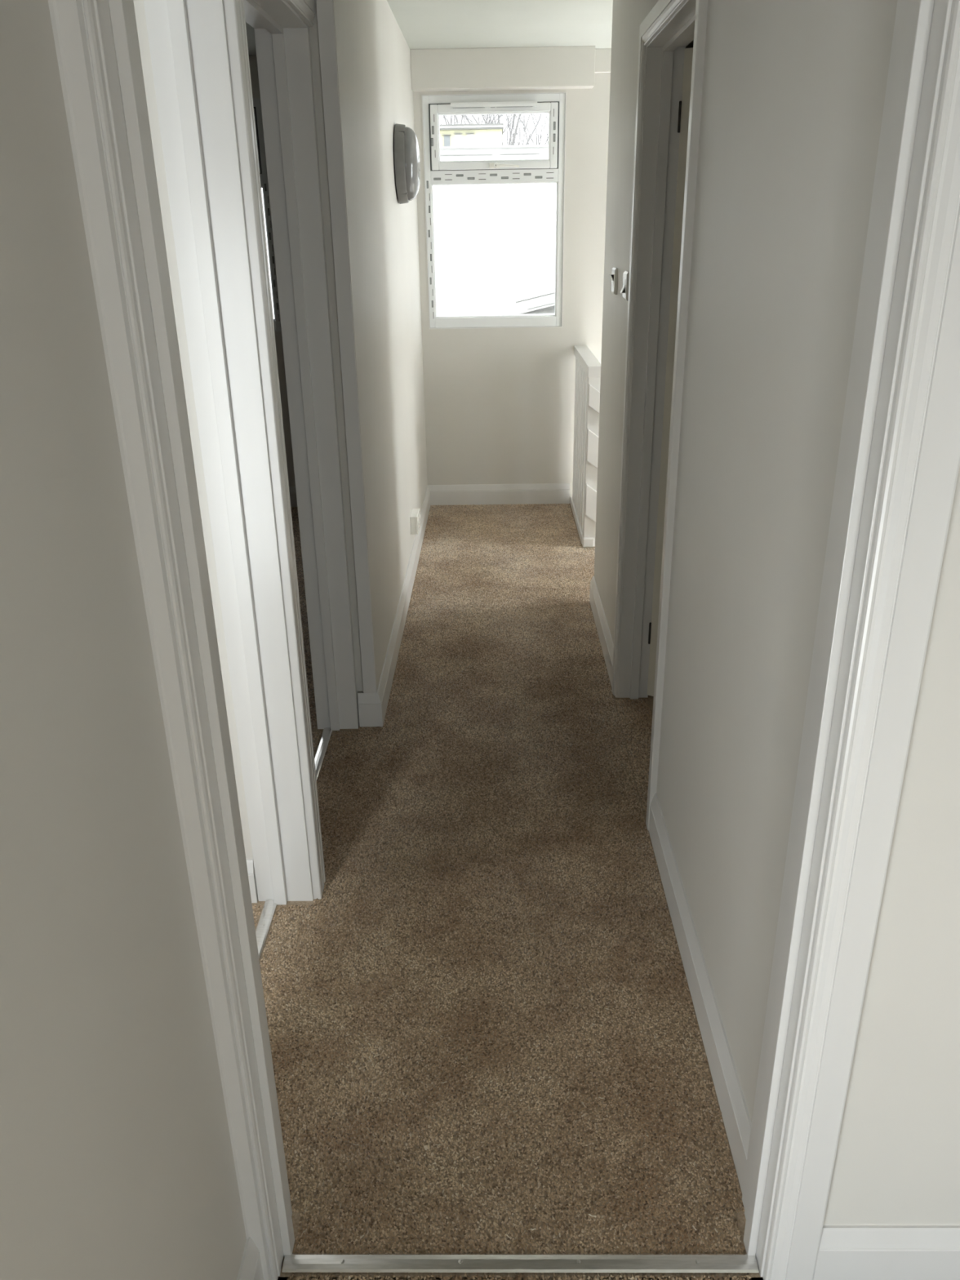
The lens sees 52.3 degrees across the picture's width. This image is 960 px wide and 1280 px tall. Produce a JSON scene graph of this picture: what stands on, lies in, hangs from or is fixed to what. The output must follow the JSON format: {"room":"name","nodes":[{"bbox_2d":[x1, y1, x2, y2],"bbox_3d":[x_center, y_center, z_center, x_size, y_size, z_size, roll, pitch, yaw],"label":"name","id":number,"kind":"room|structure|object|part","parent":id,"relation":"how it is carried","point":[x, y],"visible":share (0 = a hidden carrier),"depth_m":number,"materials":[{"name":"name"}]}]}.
{"room":"home hallway","nodes":[
{"label":"home hallway","id":0,"kind":"room"},
{"bbox_2d":[133,0,253,858],"bbox_3d":[-1.921,-0.425,2.042,2.700,2.346,0.054,-1,23,1],"label":"wall","id":1,"kind":"structure","parent":0,"point":[139,6],"depth_m":1.97,"materials":[{"name":"beige paint"}]},
{"bbox_2d":[245,858,257,902],"bbox_3d":[-1.856,0.612,2.447,2.598,0.125,0.015,-1,23,1],"label":"baseboard","id":2,"kind":"structure","parent":1,"relation":"attached to","point":[250,863],"depth_m":2.42,"materials":[{"name":"white paint"}]},
{"bbox_2d":[0,0,427,1279],"bbox_3d":[-0.475,-0.175,1.402,0.208,2.346,8.705,-1,23,1],"label":"wall","id":3,"kind":"structure","parent":0,"point":[117,1162],"depth_m":0.96,"materials":[{"name":"beige paint"}]},
{"bbox_2d":[143,0,325,904],"bbox_3d":[-0.496,-0.168,1.710,0.157,2.092,0.880,-1,23,1],"label":"door frame","id":4,"kind":"structure","parent":3,"relation":"in","point":[199,55],"depth_m":1.97,"materials":[{"name":"white paint"}]},
{"bbox_2d":[236,1236,263,1279],"bbox_3d":[-0.355,1.122,1.199,0.015,0.125,0.734,-1,23,1],"label":"baseboard","id":5,"kind":"structure","parent":3,"relation":"attached to","point":[251,1267],"depth_m":1.50,"materials":[{"name":"white paint"}]},
{"bbox_2d":[243,0,376,730],"bbox_3d":[-0.464,-0.505,2.494,0.202,2.092,0.863,-1,23,1],"label":"door frame","id":6,"kind":"structure","parent":3,"relation":"in","point":[281,27],"depth_m":2.78,"materials":[{"name":"white paint"}]},
{"bbox_3d":[-0.434,-1.438,2.105,0.018,0.070,0.842,-1,23,1],"label":"architrave","id":7,"kind":"part","parent":6,"relation":"part of","materials":[{"name":"white paint"}]},
{"bbox_2d":[357,485,430,727],"bbox_3d":[-0.351,-0.312,4.552,0.078,0.125,2.802,-1,23,1],"label":"baseboard","id":8,"kind":"structure","parent":3,"relation":"attached to","point":[372,707],"depth_m":3.69,"materials":[{"name":"white paint"}]},
{"bbox_2d":[393,123,420,204],"bbox_3d":[-0.302,-1.997,4.105,0.096,0.304,0.304,-1,23,1],"label":"wall lamp","id":9,"kind":"object","parent":3,"relation":"attached to","point":[406,162],"visible":1,"depth_m":4.00,"materials":[{"name":"grey plastic"}]},
{"bbox_2d":[409,508,420,534],"bbox_3d":[-0.307,-0.566,4.670,0.041,0.086,0.146,-1,23,1],"label":"double socket","id":10,"kind":"object","parent":3,"relation":"attached to","point":[415,518],"visible":1,"depth_m":4.61,"materials":[{"name":"white plastic"}]},
{"bbox_3d":[-0.295,-0.566,4.669,0.009,0.086,0.146,-1,23,1],"label":"plate","id":11,"kind":"part","parent":10,"relation":"part of","materials":[{"name":"white plastic"}]},
{"bbox_2d":[245,0,613,55],"bbox_3d":[0.003,-1.342,0.938,6.600,0.150,8.980,-1,23,1],"label":"ceiling","id":12,"kind":"structure","parent":0,"point":[423,24],"depth_m":4.25,"materials":[{"name":"paint"}]},
{"bbox_2d":[248,55,610,497],"bbox_3d":[-0.209,-0.639,6.030,6.000,5.140,0.175,-1,23,1],"label":"wall","id":13,"kind":"structure","parent":0,"point":[500,402],"depth_m":5.54,"materials":[{"name":"beige paint"}]},
{"bbox_2d":[253,97,281,331],"bbox_3d":[-1.486,-2.260,5.271,0.743,1.151,0.114,-1,23,1],"label":"window","id":14,"kind":"structure","parent":13,"relation":"in","point":[256,101],"depth_m":5.25,"materials":[{"name":"white paint"}]},
{"bbox_3d":[-1.492,-2.612,5.133,0.658,0.304,0.070,-1,23,1],"label":"sash","id":15,"kind":"part","parent":14,"relation":"part of","materials":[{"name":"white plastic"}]},
{"bbox_3d":[-1.483,-2.105,5.359,0.665,0.672,0.006,-1,23,1],"label":"pane","id":16,"kind":"part","parent":14,"relation":"part of","materials":[{"name":"clear glass"}]},
{"bbox_2d":[288,486,297,506],"bbox_3d":[-1.814,-0.847,5.857,2.600,0.125,0.015,-1,23,1],"label":"baseboard","id":17,"kind":"structure","parent":13,"relation":"attached to","point":[292,491],"depth_m":5.84,"materials":[{"name":"white paint"}]},
{"bbox_2d":[421,92,566,328],"bbox_3d":[0.080,-2.275,5.246,0.743,1.151,0.114,-1,23,1],"label":"window","id":18,"kind":"structure","parent":13,"relation":"in","point":[494,163],"depth_m":5.25,"materials":[{"name":"white paint"}]},
{"bbox_2d":[450,101,537,108],"bbox_3d":[0.071,-2.741,5.009,0.444,0.024,0.026,-1,23,1],"label":"vent","id":19,"kind":"object","parent":18,"relation":"attached to","point":[454,104],"depth_m":5.00,"materials":[{"name":"white plastic"}]},
{"bbox_3d":[0.074,-2.627,5.108,0.658,0.304,0.070,-1,23,1],"label":"sash","id":20,"kind":"part","parent":18,"relation":"part of","materials":[{"name":"white plastic"}]},
{"bbox_3d":[0.074,-2.628,5.116,0.577,0.222,0.006,-1,23,1],"label":"pane","id":21,"kind":"part","parent":18,"relation":"part of","materials":[{"name":"clear glass"}]},
{"bbox_3d":[0.082,-2.119,5.334,0.665,0.672,0.006,-1,23,1],"label":"pane","id":22,"kind":"part","parent":18,"relation":"part of","materials":[{"name":"clear glass"}]},
{"bbox_3d":[0.127,-2.482,5.113,0.156,0.028,0.034,-1,23,1],"label":"handle","id":23,"kind":"part","parent":18,"relation":"part of","materials":[{"name":"white plastic"}]},
{"bbox_2d":[427,483,569,505],"bbox_3d":[0.111,-0.865,5.826,0.844,0.125,0.015,-1,23,1],"label":"baseboard","id":24,"kind":"structure","parent":13,"relation":"attached to","point":[546,493],"depth_m":5.82,"materials":[{"name":"white paint"}]},
{"bbox_2d":[409,45,595,92],"bbox_3d":[0.114,-2.869,4.917,0.917,0.174,0.110,-1,23,1],"label":"ceiling beam","id":25,"kind":"structure","parent":13,"relation":"attached to","point":[535,68],"depth_m":4.87,"materials":[{"name":"beige paint"}]},
{"bbox_2d":[595,48,611,72],"bbox_3d":[1.112,-2.928,4.927,1.080,0.104,0.022,-1,23,1],"label":"trim","id":26,"kind":"structure","parent":13,"relation":"attached to","point":[602,55],"depth_m":4.92,"materials":[{"name":"beige paint"}]},
{"bbox_2d":[251,502,763,1279],"bbox_3d":[0.040,0.955,1.920,6.600,0.154,8.980,-1,23,1],"label":"floor","id":27,"kind":"structure","parent":0,"point":[740,1217],"depth_m":2.05,"materials":[{"name":"brown carpet"}]},
{"bbox_2d":[252,904,262,925],"bbox_3d":[-0.877,0.803,2.107,0.673,0.006,0.732,-1,23,1],"label":"carpet","id":28,"kind":"structure","parent":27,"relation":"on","point":[255,915],"depth_m":2.41,"materials":[{"name":"beige carpet"}]},
{"bbox_2d":[255,899,277,959],"bbox_3d":[-0.525,0.801,2.093,0.032,0.008,0.766,-1,23,1],"label":"threshold strip","id":29,"kind":"object","parent":27,"relation":"on","point":[267,915],"visible":0.27,"depth_m":2.36,"materials":[{"name":"metal"}]},
{"bbox_2d":[290,506,320,752],"bbox_3d":[-0.857,-0.094,4.205,0.644,0.006,3.624,-2,23,-2],"label":"carpet","id":30,"kind":"structure","parent":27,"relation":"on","point":[304,615],"depth_m":4.17,"materials":[{"name":"brown carpet"}]},
{"bbox_2d":[314,727,333,780],"bbox_3d":[-0.512,0.454,2.906,0.032,0.008,0.803,-1,23,1],"label":"threshold strip","id":31,"kind":"object","parent":27,"relation":"on","point":[322,746],"visible":0.24,"depth_m":3.14,"materials":[{"name":"metal"}]},
{"bbox_2d":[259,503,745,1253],"bbox_3d":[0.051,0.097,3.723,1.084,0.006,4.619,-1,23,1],"label":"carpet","id":32,"kind":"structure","parent":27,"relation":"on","point":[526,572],"depth_m":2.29,"materials":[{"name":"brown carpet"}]},
{"bbox_2d":[302,598,718,1239],"bbox_3d":[0.073,0.399,2.994,0.763,0.004,3.000,-1,23,1],"label":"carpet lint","id":33,"kind":"object","parent":32,"relation":"on","point":[693,1226],"visible":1,"depth_m":1.89,"materials":[{"name":"fabric"}]},
{"bbox_2d":[286,1272,751,1279],"bbox_3d":[0.059,1.115,1.342,0.746,0.006,0.501,-1,23,1],"label":"carpet","id":34,"kind":"structure","parent":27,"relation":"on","point":[519,1276],"depth_m":1.56,"materials":[{"name":"brown carpet"}]},
{"bbox_2d":[282,1253,759,1274],"bbox_3d":[0.064,1.009,1.585,0.766,0.008,0.032,-1,23,1],"label":"threshold strip","id":35,"kind":"object","parent":27,"relation":"on","point":[293,1264],"visible":1,"depth_m":1.58,"materials":[{"name":"metal"}]},
{"bbox_2d":[569,345,600,547],"bbox_3d":[1.011,-0.816,5.369,0.960,1.458,0.874,-1,23,1],"label":"balustrade","id":36,"kind":"object","parent":27,"relation":"on","point":[583,501],"visible":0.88,"depth_m":5.00,"materials":[{"name":"white paint"}]},
{"bbox_3d":[0.558,-0.679,5.471,0.048,0.042,0.805,-1,23,1],"label":"rail","id":37,"kind":"part","parent":36,"relation":"part of","materials":[{"name":"white paint"}]},
{"bbox_3d":[0.560,-1.461,5.104,0.071,0.051,0.863,-1,23,1],"label":"handrail","id":38,"kind":"part","parent":36,"relation":"part of","materials":[{"name":"white paint"}]},
{"bbox_3d":[0.564,-0.891,4.928,0.068,0.859,0.070,-1,23,1],"label":"newel post","id":39,"kind":"part","parent":36,"relation":"part of","materials":[{"name":"white paint"}]},
{"bbox_2d":[594,0,897,1122],"bbox_3d":[1.372,0.601,3.069,1.767,5.140,2.900,-1,23,1],"label":"wall","id":40,"kind":"structure","parent":0,"point":[793,91],"depth_m":1.66,"materials":[{"name":"beige paint"}]},
{"bbox_2d":[589,576,613,686],"bbox_3d":[0.539,-0.050,3.906,0.118,0.125,0.897,-1,23,1],"label":"baseboard","id":41,"kind":"structure","parent":40,"relation":"attached to","point":[602,625],"depth_m":3.86,"materials":[{"name":"white paint"}]},
{"bbox_2d":[609,266,617,294],"bbox_3d":[0.465,-1.257,3.422,0.023,0.086,0.086,-1,23,1],"label":"light switch","id":42,"kind":"object","parent":40,"relation":"attached to","point":[614,276],"visible":1,"depth_m":3.39,"materials":[{"name":"white plastic"}]},
{"bbox_2d":[620,271,629,301],"bbox_3d":[0.461,-1.131,3.124,0.023,0.086,0.086,-1,23,1],"label":"light switch","id":43,"kind":"object","parent":40,"relation":"attached to","point":[624,290],"visible":0.98,"depth_m":3.10,"materials":[{"name":"white plastic"}]},
{"bbox_2d":[611,0,708,831],"bbox_3d":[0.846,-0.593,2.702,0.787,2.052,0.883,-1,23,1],"label":"door frame","id":44,"kind":"structure","parent":40,"relation":"in","point":[670,74],"depth_m":2.87,"materials":[{"name":"white paint"}]},
{"bbox_3d":[0.467,-0.751,3.086,0.018,2.052,0.060,-1,23,1],"label":"architrave","id":45,"kind":"part","parent":44,"relation":"part of","materials":[{"name":"white paint"}]},
{"bbox_3d":[0.447,-1.505,2.316,0.018,0.060,0.883,-1,23,1],"label":"architrave","id":46,"kind":"part","parent":44,"relation":"part of","materials":[{"name":"white paint"}]},
{"bbox_3d":[0.458,-0.427,2.330,0.018,2.052,0.060,-1,23,1],"label":"architrave","id":47,"kind":"part","parent":44,"relation":"part of","materials":[{"name":"white paint"}]},
{"bbox_2d":[648,793,751,1194],"bbox_3d":[0.467,0.692,2.173,0.015,0.125,1.108,-1,23,1],"label":"baseboard","id":48,"kind":"structure","parent":40,"relation":"attached to","point":[731,1101],"depth_m":2.00,"materials":[{"name":"white paint"}]},
{"bbox_2d":[822,466,959,1225],"bbox_3d":[1.318,-0.091,1.136,3.800,2.346,0.110,-1,23,1],"label":"wall","id":49,"kind":"structure","parent":0,"point":[897,1161],"depth_m":1.34,"materials":[{"name":"beige paint"}]},
{"bbox_2d":[48,0,959,1279],"bbox_3d":[0.067,0.036,1.207,0.886,2.094,0.161,-1,23,1],"label":"door frame","id":50,"kind":"structure","parent":49,"relation":"in","point":[898,466],"depth_m":1.12,"materials":[{"name":"white paint"}]},
{"bbox_3d":[-0.358,0.101,1.166,0.036,2.020,0.024,-1,23,1],"label":"architrave","id":51,"kind":"part","parent":50,"relation":"part of","materials":[{"name":"white paint"}]},
{"bbox_3d":[0.472,0.058,1.141,0.074,2.094,0.018,-1,23,1],"label":"architrave","id":52,"kind":"part","parent":50,"relation":"part of","materials":[{"name":"white paint"}]},
{"bbox_2d":[813,1225,959,1279],"bbox_3d":[1.879,0.953,1.508,2.710,0.125,0.015,-1,23,1],"label":"baseboard","id":53,"kind":"structure","parent":49,"relation":"attached to","point":[846,1252],"depth_m":1.51,"materials":[{"name":"white paint"}]}
]}

